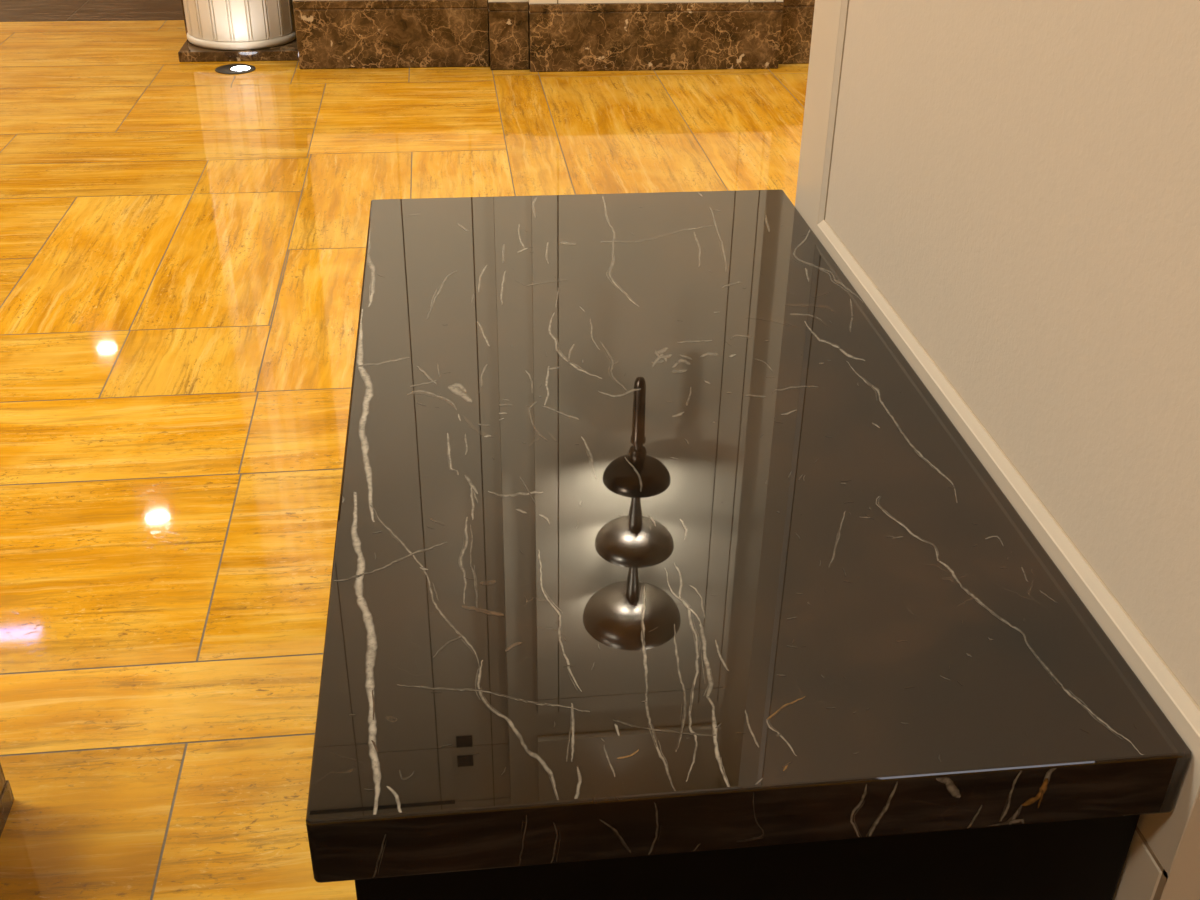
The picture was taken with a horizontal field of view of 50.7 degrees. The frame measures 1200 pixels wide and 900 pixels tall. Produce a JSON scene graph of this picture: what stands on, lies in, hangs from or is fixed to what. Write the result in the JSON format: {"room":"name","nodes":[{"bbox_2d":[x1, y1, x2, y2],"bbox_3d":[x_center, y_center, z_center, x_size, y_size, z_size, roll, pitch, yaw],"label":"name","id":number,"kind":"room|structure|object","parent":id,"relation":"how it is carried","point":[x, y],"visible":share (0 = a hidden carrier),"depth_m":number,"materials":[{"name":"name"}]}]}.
{"room":"lobby","nodes":[
{"label":"lobby","id":0,"kind":"room"},
{"bbox_2d":[181,0,187,34],"bbox_3d":[-0.068,-3.976,6.327,4.370,3.600,0.270,-3,31,-6],"label":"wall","id":1,"kind":"structure","parent":0,"point":[181,0],"depth_m":6.84,"materials":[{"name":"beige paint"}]},
{"bbox_2d":[0,0,808,899],"bbox_3d":[-2.723,-1.520,5.747,12.000,0.120,18.080,-3,31,-6],"label":"floor","id":2,"kind":"structure","parent":0,"point":[183,244],"depth_m":3.52,"materials":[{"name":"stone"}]},
{"bbox_2d":[0,763,13,836],"bbox_3d":[-1.231,0.531,1.696,0.586,0.520,0.616,-3,31,-6],"label":"marble pedestal","id":3,"kind":"object","parent":2,"relation":"on","point":[6,795],"visible":1,"depth_m":2.08,"materials":[{"name":"brown stone"}]},
{"bbox_2d":[215,64,255,73],"bbox_3d":[-1.804,-1.887,6.271,0.194,0.008,0.194,-3,31,-6],"label":"uplight","id":4,"kind":"object","parent":2,"relation":"on","point":[235,68],"visible":1,"depth_m":6.25,"materials":[{"name":"white glass"}]},
{"bbox_2d":[178,0,298,61],"bbox_3d":[-1.838,-3.662,5.743,0.660,3.600,0.650,-3,31,-6],"label":"fluted column","id":5,"kind":"structure","parent":2,"relation":"on","point":[218,30],"depth_m":6.38,"materials":[{"name":"beige stone"}]},
{"bbox_2d":[306,189,1191,899],"bbox_3d":[0.044,0.270,1.863,0.741,0.840,1.445,-3,31,-6],"label":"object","id":6,"kind":"structure","parent":2,"relation":"on","point":[661,569],"depth_m":1.24,"materials":[{"name":"black stone"}]},
{"bbox_2d":[488,0,782,62],"bbox_3d":[-2.739,-4.936,4.429,12.000,7.100,0.426,-3,31,-6],"label":"wall","id":7,"kind":"structure","parent":0,"point":[529,1],"depth_m":6.21,"materials":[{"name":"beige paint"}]},
{"bbox_2d":[293,0,814,71],"bbox_3d":[0.840,-2.159,6.500,4.700,0.326,0.320,-3,31,-6],"label":"baseboard","id":8,"kind":"structure","parent":7,"relation":"attached to","point":[330,34],"depth_m":6.28,"materials":[{"name":"brown stone"}]},
{"bbox_2d":[795,0,1199,899],"bbox_3d":[0.596,-2.420,0.280,0.260,7.100,1.376,-3,31,-6],"label":"wall","id":9,"kind":"structure","parent":0,"point":[1010,189],"depth_m":1.30,"materials":[{"name":"beige paint"}]},
{"bbox_2d":[1113,784,1199,899],"bbox_3d":[0.424,0.258,1.798,0.004,0.738,1.292,-3,31,-6],"label":"trim","id":10,"kind":"structure","parent":9,"relation":"attached to","point":[1142,877],"depth_m":1.17,"materials":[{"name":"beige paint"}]}
]}

